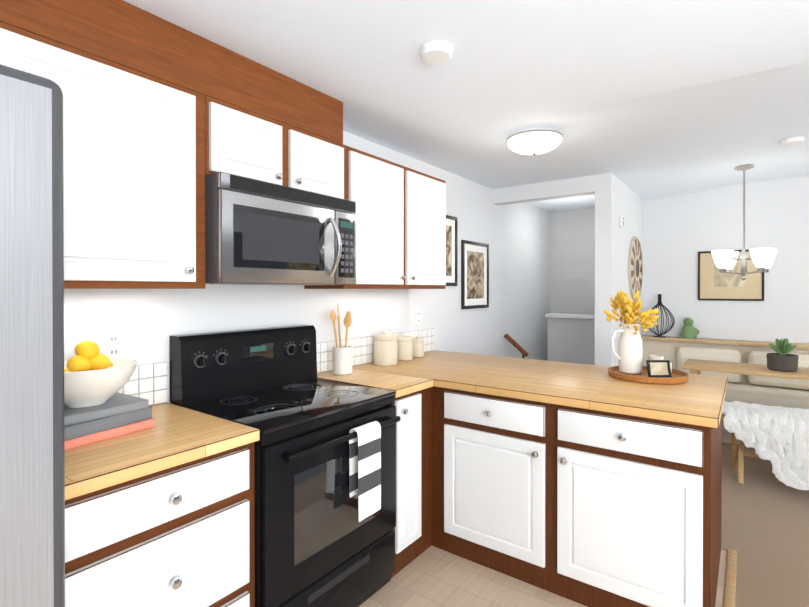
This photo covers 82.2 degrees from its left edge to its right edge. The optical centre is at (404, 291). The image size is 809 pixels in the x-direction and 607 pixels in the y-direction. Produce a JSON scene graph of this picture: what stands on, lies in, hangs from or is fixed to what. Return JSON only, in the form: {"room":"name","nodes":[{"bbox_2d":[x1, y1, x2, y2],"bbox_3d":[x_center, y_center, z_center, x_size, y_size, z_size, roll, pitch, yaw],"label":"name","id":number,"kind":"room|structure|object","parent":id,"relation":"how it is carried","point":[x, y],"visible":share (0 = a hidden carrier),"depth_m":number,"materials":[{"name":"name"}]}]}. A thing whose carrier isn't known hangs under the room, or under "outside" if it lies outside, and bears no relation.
{"room":"kitchen","nodes":[
{"label":"kitchen","id":0,"kind":"room"},
{"bbox_2d":[64,131,550,405],"bbox_3d":[-0.105,0.171,3.297,0.100,2.420,6.600,0,0,36],"label":"wall","id":1,"kind":"structure","parent":0,"point":[516,237],"depth_m":3.22,"materials":[{"name":"white paint"}]},
{"bbox_2d":[0,22,215,288],"bbox_3d":[-1.073,-0.385,1.624,0.322,0.750,0.636,0,0,36],"label":"upper cabinet","id":2,"kind":"object","parent":1,"relation":"attached to","point":[144,154],"depth_m":1.55,"materials":[{"name":"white wood"}]},
{"bbox_2d":[103,330,122,357],"bbox_3d":[-1.135,0.211,1.809,0.009,0.115,0.070,0,0,36],"label":"electrical outlet plate","id":3,"kind":"object","parent":1,"relation":"attached to","point":[112,344],"visible":0.79,"depth_m":1.81,"materials":[{"name":"white plastic"}]},
{"bbox_2d":[0,0,342,143],"bbox_3d":[-1.141,-0.870,1.547,0.301,0.216,2.360,0,0,36],"label":"soffit","id":4,"kind":"structure","parent":1,"relation":"attached to","point":[124,33],"depth_m":1.70,"materials":[{"name":"brown wood"}]},
{"bbox_2d":[118,328,434,404],"bbox_3d":[-0.577,0.382,2.563,0.010,0.172,2.745,0,0,36],"label":"backsplash","id":5,"kind":"structure","parent":1,"relation":"attached to","point":[148,381],"depth_m":2.67,"materials":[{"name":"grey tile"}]},
{"bbox_2d":[212,98,351,200],"bbox_3d":[-0.657,-0.611,2.185,0.322,0.304,0.760,0,0,36],"label":"upper cabinet","id":6,"kind":"object","parent":1,"relation":"attached to","point":[249,144],"depth_m":2.05,"materials":[{"name":"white wood"}]},
{"bbox_2d":[205,172,355,284],"bbox_3d":[-0.599,-0.244,2.143,0.464,0.422,0.752,0,0,36],"label":"microwave","id":7,"kind":"object","parent":6,"relation":"attached to","point":[258,232],"visible":0.92,"depth_m":1.94,"materials":[{"name":"grey metal"}]},
{"bbox_2d":[304,148,445,288],"bbox_3d":[-0.129,-0.392,2.901,0.322,0.750,1.013,0,0,36],"label":"upper cabinet","id":8,"kind":"object","parent":1,"relation":"attached to","point":[401,210],"depth_m":2.75,"materials":[{"name":"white wood"}]},
{"bbox_2d":[415,309,420,324],"bbox_3d":[0.104,0.193,3.485,0.009,0.115,0.070,0,0,36],"label":"outlet","id":9,"kind":"object","parent":1,"relation":"attached to","point":[417,317],"visible":1,"depth_m":3.48,"materials":[{"name":"white plastic"}]},
{"bbox_2d":[445,215,457,285],"bbox_3d":[0.302,-0.336,3.740,0.020,0.580,0.470,0,0,36],"label":"picture","id":10,"kind":"object","parent":1,"relation":"attached to","point":[451,250],"visible":0.46,"depth_m":3.86,"materials":[{"name":"black"}]},
{"bbox_2d":[461,240,488,308],"bbox_3d":[0.647,-0.148,4.208,0.020,0.600,0.500,0,0,36],"label":"picture","id":11,"kind":"object","parent":1,"relation":"attached to","point":[474,274],"visible":1,"depth_m":4.19,"materials":[{"name":"black"}]},
{"bbox_2d":[504,334,528,357],"bbox_3d":[1.124,0.900,4.668,0.261,0.948,0.046,0,0,36],"label":"stair railing","id":12,"kind":"object","parent":1,"relation":"attached to","point":[515,344],"visible":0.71,"depth_m":4.65,"materials":[{"name":"brown wood"}]},
{"bbox_2d":[123,0,808,211],"bbox_3d":[1.986,-1.041,1.745,5.300,0.120,6.600,0,0,36],"label":"ceiling","id":13,"kind":"structure","parent":0,"point":[487,89],"depth_m":2.14,"materials":[{"name":"white paint"}]},
{"bbox_2d":[420,41,451,63],"bbox_3d":[0.129,-0.964,1.875,0.130,0.034,0.130,0,0,36],"label":"smoke detector","id":14,"kind":"object","parent":13,"relation":"attached to","point":[435,52],"visible":1,"depth_m":1.84,"materials":[{"name":"white plastic"}]},
{"bbox_2d":[506,129,562,155],"bbox_3d":[0.812,-0.918,2.900,0.344,0.136,0.344,0,0,36],"label":"flush ceiling light","id":15,"kind":"object","parent":13,"relation":"attached to","point":[534,142],"visible":1,"depth_m":2.80,"materials":[{"name":"white glass"}]},
{"bbox_2d":[711,164,776,279],"bbox_3d":[2.875,-0.577,3.925,0.420,0.966,0.420,0,0,43],"label":"chandelier","id":16,"kind":"object","parent":13,"relation":"hanging from","point":[762,259],"visible":1,"depth_m":3.89,"materials":[{"name":"white glass"}]},
{"bbox_2d":[780,136,803,146],"bbox_3d":[2.694,-1.040,3.224,0.130,0.034,0.130,0,0,36],"label":"smoke detector","id":17,"kind":"object","parent":13,"relation":"attached to","point":[792,141],"visible":1,"depth_m":3.19,"materials":[{"name":"white plastic"}]},
{"bbox_2d":[493,175,592,204],"bbox_3d":[1.267,0.166,4.286,0.930,2.420,0.120,0,0,36],"label":"wall","id":18,"kind":"structure","parent":0,"point":[579,186],"depth_m":4.21,"materials":[{"name":"white paint"}]},
{"bbox_2d":[359,546,727,606],"bbox_3d":[-0.185,1.415,1.572,2.030,0.050,3.720,0,0,36],"label":"floor","id":19,"kind":"structure","parent":0,"point":[431,576],"depth_m":2.17,"materials":[{"name":"beige tile"}]},
{"bbox_2d":[0,64,64,606],"bbox_3d":[-1.246,0.493,0.788,0.952,1.799,0.885,0,0,36],"label":"fridge","id":20,"kind":"object","parent":19,"relation":"on","point":[32,507],"visible":1,"depth_m":0.85,"materials":[{"name":"grey metal"}]},
{"bbox_2d":[65,402,259,606],"bbox_3d":[-0.939,0.932,1.525,0.664,0.915,0.642,0,0,36],"label":"base cabinet","id":21,"kind":"object","parent":19,"relation":"on","point":[160,513],"visible":0.85,"depth_m":1.37,"materials":[{"name":"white wood"}]},
{"bbox_2d":[64,392,154,450],"bbox_3d":[-1.047,0.424,1.546,0.238,0.099,0.306,0,0,29],"label":"books","id":22,"kind":"object","parent":21,"relation":"on","point":[117,414],"visible":0.56,"depth_m":1.49,"materials":[{"name":"grey paper"}]},
{"bbox_2d":[64,341,136,407],"bbox_3d":[-1.057,0.268,1.540,0.294,0.210,0.294,0,0,36],"label":"fruit bowl","id":23,"kind":"object","parent":22,"relation":"on","point":[93,376],"visible":0.79,"depth_m":1.49,"materials":[{"name":"white ceramic"}]},
{"bbox_2d":[169,325,400,606],"bbox_3d":[-0.494,0.787,2.071,0.712,1.199,0.750,0,0,36],"label":"range","id":24,"kind":"object","parent":19,"relation":"on","point":[317,544],"visible":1,"depth_m":1.92,"materials":[{"name":"black metal"}]},
{"bbox_2d":[349,421,380,521],"bbox_3d":[-0.163,0.743,1.938,0.056,0.371,0.140,0,0,36],"label":"hanging towel","id":25,"kind":"object","parent":24,"relation":"hanging from","point":[365,465],"visible":1,"depth_m":1.92,"materials":[{"name":"white fabric"}]},
{"bbox_2d":[319,370,436,577],"bbox_3d":[-0.199,0.947,2.552,0.631,0.874,0.367,0,0,36],"label":"base cabinet","id":26,"kind":"object","parent":19,"relation":"on","point":[413,399],"depth_m":2.38,"materials":[{"name":"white wood"}]},
{"bbox_2d":[330,304,351,374],"bbox_3d":[-0.358,0.268,2.643,0.117,0.400,0.127,0,0,36],"label":"utensil crock","id":27,"kind":"object","parent":26,"relation":"on","point":[342,359],"visible":1,"depth_m":2.62,"materials":[{"name":"white ceramic"}]},
{"bbox_2d":[374,331,397,365],"bbox_3d":[-0.120,0.360,2.974,0.154,0.211,0.154,0,0,36],"label":"canister","id":28,"kind":"object","parent":26,"relation":"on","point":[385,348],"visible":1,"depth_m":2.91,"materials":[{"name":"beige ceramic"}]},
{"bbox_2d":[397,334,412,360],"bbox_3d":[0.000,0.377,3.171,0.120,0.176,0.120,0,0,36],"label":"medium canister","id":29,"kind":"object","parent":26,"relation":"on","point":[404,347],"visible":0.88,"depth_m":3.12,"materials":[{"name":"beige ceramic"}]},
{"bbox_2d":[441,362,724,606],"bbox_3d":[0.966,0.948,2.488,1.180,0.874,0.955,0,0,36],"label":"base cabinet","id":30,"kind":"object","parent":19,"relation":"on","point":[587,485],"depth_m":2.06,"materials":[{"name":"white wood"}]},
{"bbox_2d":[413,336,423,356],"bbox_3d":[0.093,0.391,3.314,0.098,0.146,0.098,0,0,36],"label":"canister","id":31,"kind":"object","parent":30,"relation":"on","point":[418,346],"visible":0.81,"depth_m":3.27,"materials":[{"name":"beige ceramic"}]},
{"bbox_2d":[608,366,688,383],"bbox_3d":[1.323,0.451,2.529,0.392,0.034,0.392,0,0,36],"label":"tray","id":32,"kind":"object","parent":30,"relation":"on","point":[678,377],"visible":0.75,"depth_m":2.42,"materials":[{"name":"brown wood"}]},
{"bbox_2d":[603,290,658,373],"bbox_3d":[1.281,0.223,2.609,0.282,0.464,0.248,0,0,36],"label":"pitcher vase","id":33,"kind":"object","parent":32,"relation":"on","point":[629,355],"visible":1,"depth_m":2.56,"materials":[{"name":"white ceramic"}]},
{"bbox_2d":[646,360,671,376],"bbox_3d":[1.345,0.408,2.451,0.120,0.090,0.033,0,0,-2],"label":"picture frame","id":34,"kind":"object","parent":32,"relation":"on","point":[658,368],"visible":0.96,"depth_m":2.45,"materials":[{"name":"black"}]},
{"bbox_2d":[649,355,671,372],"bbox_3d":[1.419,0.405,2.571,0.104,0.100,0.120,0,0,36],"label":"jars","id":35,"kind":"object","parent":32,"relation":"on","point":[655,357],"visible":0.38,"depth_m":2.55,"materials":[{"name":"beige"}]},
{"bbox_2d":[545,313,594,364],"bbox_3d":[1.995,0.814,5.131,0.840,1.115,0.160,0,0,36],"label":"wall","id":36,"kind":"structure","parent":0,"point":[571,338],"depth_m":5.17,"materials":[{"name":"white paint"}]},
{"bbox_2d":[550,208,594,314],"bbox_3d":[2.254,0.160,5.595,0.960,2.420,0.100,0,0,36],"label":"wall","id":37,"kind":"structure","parent":0,"point":[572,268],"depth_m":5.67,"materials":[{"name":"white paint"}]},
{"bbox_2d":[593,173,643,366],"bbox_3d":[2.155,-0.125,4.560,0.130,3.000,1.620,0,0,36],"label":"wall","id":38,"kind":"structure","parent":0,"point":[615,197],"depth_m":3.94,"materials":[{"name":"white paint"}]},
{"bbox_2d":[619,216,623,227],"bbox_3d":[1.934,-0.621,4.124,0.026,0.105,0.080,0,0,36],"label":"thermostat","id":39,"kind":"object","parent":38,"relation":"attached to","point":[621,221],"visible":1,"depth_m":4.10,"materials":[{"name":"white plastic"}]},
{"bbox_2d":[628,236,642,300],"bbox_3d":[2.332,-0.231,4.665,0.024,0.650,0.650,0,0,36],"label":"wall decoration","id":40,"kind":"object","parent":38,"relation":"attached to","point":[635,272],"visible":0.9,"depth_m":4.59,"materials":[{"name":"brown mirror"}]},
{"bbox_2d":[644,176,808,343],"bbox_3d":[4.316,-0.122,3.907,4.120,3.000,0.100,0,0,36],"label":"wall","id":41,"kind":"structure","parent":0,"point":[681,231],"depth_m":4.62,"materials":[{"name":"white paint"}]},
{"bbox_2d":[698,250,763,300],"bbox_3d":[3.245,-0.161,4.622,0.540,0.500,0.020,0,0,36],"label":"picture","id":42,"kind":"object","parent":41,"relation":"attached to","point":[714,283],"visible":0.6,"depth_m":4.63,"materials":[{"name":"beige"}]},
{"bbox_2d":[721,442,808,606],"bbox_3d":[1.986,1.412,1.758,5.300,0.054,6.600,0,0,36],"label":"floor carpet","id":43,"kind":"object","parent":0,"point":[764,522],"visible":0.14,"depth_m":2.65,"materials":[{"name":"beige carpet"}]},
{"bbox_2d":[642,335,808,445],"bbox_3d":[3.874,0.931,3.809,3.506,0.894,0.568,0,0,36],"label":"banquette","id":44,"kind":"object","parent":43,"relation":"on","point":[677,352],"visible":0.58,"depth_m":4.36,"materials":[{"name":"beige fabric"}]},
{"bbox_2d":[649,294,674,337],"bbox_3d":[2.678,0.251,4.865,0.276,0.450,0.276,0,0,36],"label":"vase","id":45,"kind":"object","parent":44,"relation":"on","point":[659,303],"visible":0.81,"depth_m":4.84,"materials":[{"name":"grey metal"}]},
{"bbox_2d":[680,318,699,338],"bbox_3d":[2.919,0.372,4.744,0.172,0.210,0.150,0,0,36],"label":"figurine","id":46,"kind":"object","parent":44,"relation":"on","point":[689,330],"visible":0.98,"depth_m":4.71,"materials":[{"name":"green ceramic"}]},
{"bbox_2d":[724,548,736,606],"bbox_3d":[0.671,1.389,1.014,0.040,0.008,3.640,0,0,36],"label":"trim","id":47,"kind":"structure","parent":43,"relation":"on","point":[730,591],"depth_m":2.22,"materials":[{"name":"brown wood"}]},
{"bbox_2d":[722,414,759,483],"bbox_3d":[3.094,1.160,3.002,1.800,0.464,0.360,0,0,36],"label":"bench","id":48,"kind":"object","parent":43,"relation":"on","point":[742,452],"visible":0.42,"depth_m":3.41,"materials":[{"name":"brown wood"}]},
{"bbox_2d":[722,401,808,489],"bbox_3d":[2.771,1.062,3.238,1.226,0.456,0.596,0,0,36],"label":"sheepskin","id":49,"kind":"object","parent":48,"relation":"on","point":[777,437],"visible":0.94,"depth_m":3.13,"materials":[{"name":"white fur"}]},
{"bbox_2d":[682,359,808,379],"bbox_3d":[3.481,1.005,3.399,2.450,0.749,0.500,0,0,36],"label":"dining table","id":50,"kind":"object","parent":43,"relation":"on","point":[696,366],"visible":0.56,"depth_m":3.79,"materials":[{"name":"brown wood"}]},
{"bbox_2d":[766,338,798,371],"bbox_3d":[3.017,0.500,3.702,0.200,0.255,0.200,0,0,36],"label":"potted plant","id":51,"kind":"object","parent":50,"relation":"on","point":[781,360],"visible":1,"depth_m":3.66,"materials":[{"name":"grey"}]}
]}

